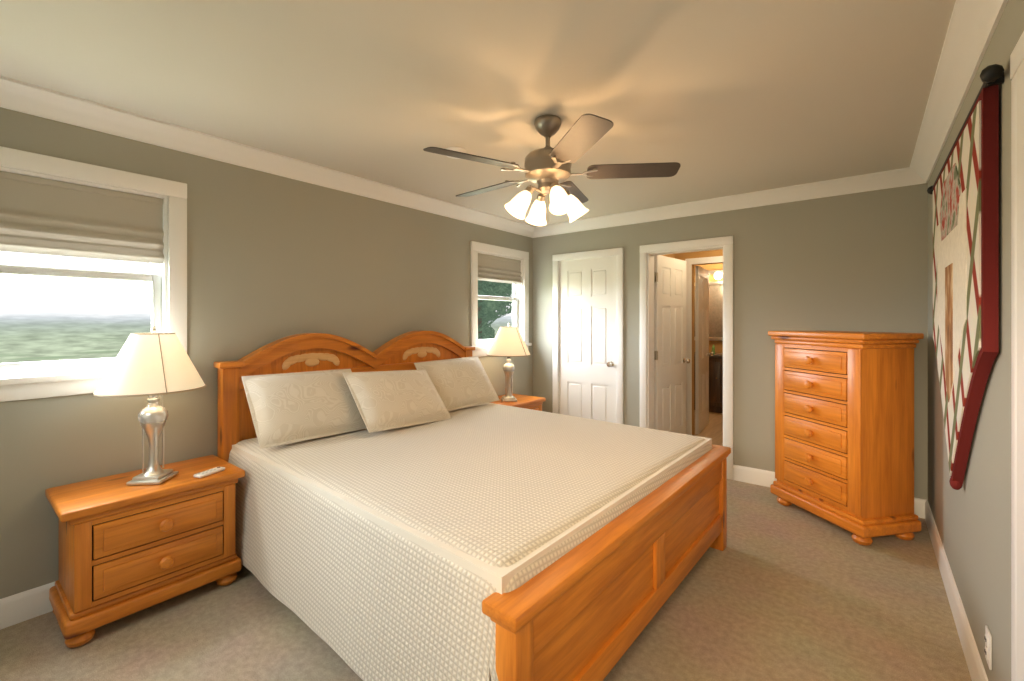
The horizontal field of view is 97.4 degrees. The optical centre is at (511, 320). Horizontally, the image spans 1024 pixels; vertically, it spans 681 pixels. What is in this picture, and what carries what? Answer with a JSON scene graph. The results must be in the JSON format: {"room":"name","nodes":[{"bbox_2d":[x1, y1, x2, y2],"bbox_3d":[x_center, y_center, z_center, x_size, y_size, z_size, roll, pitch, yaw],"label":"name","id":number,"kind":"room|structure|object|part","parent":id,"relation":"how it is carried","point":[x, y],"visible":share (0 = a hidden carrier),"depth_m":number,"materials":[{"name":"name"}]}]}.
{"room":"bedroom","nodes":[
{"label":"bedroom","id":0,"kind":"room"},
{"bbox_2d":[0,107,532,598],"bbox_3d":[-1.302,0.160,3.385,0.140,2.440,5.080,0,0,38],"label":"wall","id":1,"kind":"structure","parent":0,"point":[272,257],"depth_m":2.75,"materials":[{"name":"beige paint"}]},
{"bbox_2d":[0,582,54,629],"bbox_3d":[-1.241,1.315,3.337,0.016,0.130,4.800,0,0,38],"label":"baseboard","id":2,"kind":"structure","parent":1,"relation":"attached to","point":[23,606],"depth_m":2.07,"materials":[{"name":"white wood"}]},
{"bbox_2d":[0,146,186,401],"bbox_3d":[-2.281,-0.205,2.105,0.190,1.140,1.286,0,0,38],"label":"window","id":3,"kind":"structure","parent":1,"relation":"in","point":[167,278],"depth_m":2.27,"materials":[{"name":"white wood"}]},
{"bbox_2d":[0,171,163,263],"bbox_3d":[-2.259,-0.494,2.087,0.039,0.360,1.044,0,0,38],"label":"window blind","id":4,"kind":"object","parent":3,"relation":"attached to","point":[38,215],"visible":1,"depth_m":2.22,"materials":[{"name":"fabric"}]},
{"bbox_2d":[0,76,535,237],"bbox_3d":[-1.208,-1.008,3.311,0.100,0.105,4.800,0,0,38],"label":"crown molding","id":5,"kind":"structure","parent":1,"relation":"attached to","point":[15,95],"depth_m":2.62,"materials":[{"name":"white wood"}]},
{"bbox_2d":[471,241,531,356],"bbox_3d":[-0.151,-0.205,4.802,0.190,1.140,0.980,0,0,38],"label":"window","id":6,"kind":"structure","parent":1,"relation":"in","point":[519,298],"depth_m":4.79,"materials":[{"name":"white wood"}]},
{"bbox_2d":[478,253,521,283],"bbox_3d":[-0.129,-0.539,4.785,0.039,0.270,0.738,0,0,38],"label":"window blind","id":7,"kind":"object","parent":6,"relation":"attached to","point":[491,268],"visible":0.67,"depth_m":4.77,"materials":[{"name":"fabric"}]},
{"bbox_2d":[0,0,955,225],"bbox_3d":[1.136,-1.110,3.633,3.660,0.100,8.490,0,0,38],"label":"ceiling","id":8,"kind":"structure","parent":0,"point":[717,98],"depth_m":1.98,"materials":[{"name":"beige paint"}]},
{"bbox_2d":[423,113,680,225],"bbox_3d":[0.160,-0.787,2.420,1.263,0.544,1.306,0,0,38],"label":"fan","id":9,"kind":"object","parent":8,"relation":"hanging from","point":[547,170],"visible":1,"depth_m":2.31,"materials":[{"name":"brown wood"}]},
{"bbox_2d":[0,479,971,680],"bbox_3d":[0.079,1.430,2.295,3.660,0.100,5.080,0,0,38],"label":"floor","id":10,"kind":"structure","parent":0,"point":[774,590],"depth_m":2.01,"materials":[{"name":"beige carpet"}]},
{"bbox_2d":[45,455,244,647],"bbox_3d":[-1.784,1.085,2.230,0.496,0.590,0.694,0,0,38],"label":"nightstand","id":11,"kind":"object","parent":10,"relation":"on","point":[125,550],"visible":1,"depth_m":2.06,"materials":[{"name":"brown wood"}]},
{"bbox_2d":[94,325,205,485],"bbox_3d":[-1.769,0.406,2.219,0.435,0.765,0.432,0,0,38],"label":"lamp","id":12,"kind":"object","parent":11,"relation":"on","point":[153,365],"visible":1,"depth_m":2.14,"materials":[{"name":"white fabric"}]},
{"bbox_2d":[193,467,224,477],"bbox_3d":[-1.553,0.779,2.309,0.050,0.018,0.140,0,0,18],"label":"remote","id":13,"kind":"object","parent":11,"relation":"on","point":[208,472],"visible":1,"depth_m":2.29,"materials":[{"name":"white plastic"}]},
{"bbox_2d":[213,331,730,680],"bbox_3d":[-0.210,0.741,2.705,2.315,1.308,2.108,0,0,40],"label":"bed","id":14,"kind":"object","parent":10,"relation":"on","point":[414,506],"visible":1,"depth_m":1.97,"materials":[{"name":"beige fabric"}]},
{"bbox_2d":[241,368,372,448],"bbox_3d":[-1.239,0.515,2.775,0.160,0.455,0.695,-43,-26,30],"label":"pillow","id":15,"kind":"object","parent":14,"relation":"on","point":[287,410],"depth_m":2.65,"materials":[{"name":"beige fabric"}]},
{"bbox_3d":[-1.051,0.734,3.414,0.115,1.293,2.080,0,0,40],"label":"headboard","id":16,"kind":"part","parent":14,"relation":"part of","materials":[{"name":"brown wood"}]},
{"bbox_2d":[342,369,451,432],"bbox_3d":[-0.766,0.530,3.096,0.160,0.455,0.715,-47,-28,24],"label":"pillow","id":17,"kind":"object","parent":14,"relation":"on","point":[400,400],"depth_m":2.96,"materials":[{"name":"beige fabric"}]},
{"bbox_2d":[413,356,499,414],"bbox_3d":[-0.441,0.515,3.723,0.695,0.455,0.160,-2,-35,-48],"label":"pillow","id":18,"kind":"object","parent":14,"relation":"on","point":[462,384],"depth_m":3.65,"materials":[{"name":"beige fabric"}]},
{"bbox_3d":[0.628,1.079,2.000,0.125,0.603,2.070,0,0,40],"label":"footboard","id":19,"kind":"part","parent":14,"relation":"part of","materials":[{"name":"brown wood"}]},
{"bbox_2d":[489,394,545,410],"bbox_3d":[-0.033,1.085,4.447,0.496,0.590,0.694,0,0,38],"label":"nightstand","id":20,"kind":"object","parent":10,"relation":"on","point":[530,402],"visible":0.08,"depth_m":4.45,"materials":[{"name":"brown wood"}]},
{"bbox_2d":[487,323,530,401],"bbox_3d":[-0.031,0.406,4.420,0.435,0.765,0.432,0,0,38],"label":"lamp","id":21,"kind":"object","parent":20,"relation":"on","point":[508,342],"visible":1,"depth_m":4.32,"materials":[{"name":"beige fabric"}]},
{"bbox_2d":[768,330,923,545],"bbox_3d":[2.233,0.730,3.101,0.489,1.300,0.760,0,0,-12],"label":"chest","id":22,"kind":"object","parent":10,"relation":"on","point":[844,429],"visible":1,"depth_m":2.82,"materials":[{"name":"brown wood"}]},
{"bbox_2d":[662,249,722,435],"bbox_3d":[2.875,0.160,5.496,2.800,2.440,3.410,0,0,38],"label":"wall","id":23,"kind":"structure","parent":0,"point":[718,345],"depth_m":5.38,"materials":[{"name":"brown"}]},
{"bbox_2d":[695,266,712,433],"bbox_3d":[2.397,0.358,5.719,0.161,2.028,0.690,0,0,38],"label":"door","id":24,"kind":"structure","parent":23,"relation":"in","point":[702,353],"depth_m":5.57,"materials":[{"name":"white wood"}]},
{"bbox_2d":[685,256,722,434],"bbox_3d":[2.355,0.325,5.136,0.950,2.110,0.020,0,0,38],"label":"trim","id":25,"kind":"structure","parent":23,"relation":"attached to","point":[703,260],"depth_m":5.31,"materials":[{"name":"white wood"}]},
{"bbox_2d":[694,281,722,340],"bbox_3d":[3.309,-0.145,7.175,1.000,0.950,0.034,0,0,38],"label":"bathroom mirror","id":26,"kind":"object","parent":23,"relation":"attached to","point":[715,310],"visible":0.12,"depth_m":7.21,"materials":[{"name":"beige mirror"}]},
{"bbox_2d":[709,270,722,279],"bbox_3d":[3.271,-0.720,7.127,0.700,0.160,0.158,0,0,38],"label":"sconce","id":27,"kind":"object","parent":23,"relation":"attached to","point":[717,274],"visible":0.23,"depth_m":7.10,"materials":[{"name":"white glass"}]},
{"bbox_2d":[694,410,722,445],"bbox_3d":[2.875,1.430,5.496,2.800,0.100,3.410,0,0,38],"label":"floor","id":28,"kind":"structure","parent":0,"point":[713,429],"depth_m":5.68,"materials":[{"name":"brown wood"}]},
{"bbox_2d":[694,352,722,412],"bbox_3d":[3.118,0.950,6.949,1.160,0.860,0.607,0,0,38],"label":"vanity cabinet","id":29,"kind":"object","parent":28,"relation":"on","point":[715,382],"visible":0.29,"depth_m":6.68,"materials":[{"name":"brown wood"}]},
{"bbox_2d":[533,183,927,499],"bbox_3d":[1.610,0.160,4.233,3.380,2.440,0.140,0,0,38],"label":"wall","id":30,"kind":"structure","parent":0,"point":[858,262],"depth_m":3.67,"materials":[{"name":"beige paint"}]},
{"bbox_2d":[552,248,622,423],"bbox_3d":[0.805,0.325,4.804,0.840,2.110,0.082,0,0,38],"label":"trim","id":31,"kind":"structure","parent":30,"relation":"attached to","point":[617,253],"depth_m":4.63,"materials":[{"name":"white wood"}]},
{"bbox_2d":[560,256,615,422],"bbox_3d":[0.793,0.358,4.787,0.692,2.028,0.098,0,0,38],"label":"closet door","id":32,"kind":"structure","parent":30,"relation":"in","point":[587,338],"depth_m":4.79,"materials":[{"name":"white wood"}]},
{"bbox_2d":[654,255,689,433],"bbox_3d":[1.694,0.358,4.727,0.171,2.028,0.698,0,0,38],"label":"bedroom door","id":33,"kind":"structure","parent":30,"relation":"in","point":[670,360],"depth_m":4.70,"materials":[{"name":"white wood"}]},
{"bbox_2d":[640,236,732,479],"bbox_3d":[1.633,0.325,4.214,0.840,2.110,0.182,0,0,38],"label":"door frame","id":34,"kind":"structure","parent":30,"relation":"attached to","point":[649,252],"depth_m":4.20,"materials":[{"name":"white wood"}]},
{"bbox_2d":[536,168,911,237],"bbox_3d":[1.540,-1.008,4.136,3.150,0.105,0.100,0,0,38],"label":"crown molding","id":35,"kind":"structure","parent":30,"relation":"attached to","point":[890,178],"depth_m":3.81,"materials":[{"name":"white wood"}]},
{"bbox_2d":[733,464,925,517],"bbox_3d":[2.394,1.315,3.515,1.220,0.130,0.016,0,0,38],"label":"baseboard","id":36,"kind":"structure","parent":30,"relation":"attached to","point":[766,478],"depth_m":3.77,"materials":[{"name":"white wood"}]},
{"bbox_2d":[928,0,1023,680],"bbox_3d":[1.460,0.160,1.204,0.140,2.440,5.080,0,0,38],"label":"wall","id":37,"kind":"structure","parent":0,"point":[972,517],"depth_m":1.55,"materials":[{"name":"beige paint"}]},
{"bbox_2d":[920,499,987,680],"bbox_3d":[1.399,1.315,1.252,0.016,0.130,4.800,0,0,38],"label":"baseboard","id":38,"kind":"structure","parent":37,"relation":"attached to","point":[976,669],"depth_m":2.06,"materials":[{"name":"white wood"}]},
{"bbox_2d":[904,0,1007,184],"bbox_3d":[1.366,-1.008,1.278,0.100,0.105,4.800,0,0,38],"label":"crown molding","id":39,"kind":"structure","parent":37,"relation":"attached to","point":[972,26],"depth_m":1.84,"materials":[{"name":"white wood"}]},
{"bbox_2d":[927,64,1003,489],"bbox_3d":[1.930,-0.016,1.961,0.060,1.508,1.640,0,0,38],"label":"tapestry","id":40,"kind":"object","parent":37,"relation":"attached to","point":[964,189],"visible":1,"depth_m":1.64,"materials":[{"name":"red"}]},
{"bbox_2d":[985,625,991,669],"bbox_3d":[1.630,1.120,1.542,0.011,0.115,0.070,0,0,38],"label":"electrical outlet plate","id":41,"kind":"object","parent":37,"relation":"attached to","point":[988,646],"visible":1,"depth_m":1.53,"materials":[{"name":"white plastic"}]},
{"bbox_2d":[1010,31,1023,680],"bbox_3d":[1.081,0.325,0.854,0.022,2.110,0.960,0,0,38],"label":"door frame","id":42,"kind":"structure","parent":37,"relation":"attached to","point":[1016,56],"depth_m":1.21,"materials":[{"name":"white wood"}]},
{"bbox_2d":[1017,59,1023,680],"bbox_3d":[1.080,0.358,0.855,0.020,2.028,0.812,0,0,38],"label":"entry door","id":43,"kind":"structure","parent":37,"relation":"in","point":[1020,373],"depth_m":1.15,"materials":[{"name":"white"}]},
{"label":"outside","id":44,"kind":"structure","parent":0,"visible":0},
{"bbox_2d":[478,280,511,339],"bbox_3d":[-1.734,1.279,17.569,4.486,10.203,5.735,0,0,38],"label":"tree","id":45,"kind":"object","parent":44,"point":[487,312],"visible":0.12,"depth_m":16.73,"materials":[{"name":"green plant"}]}
]}

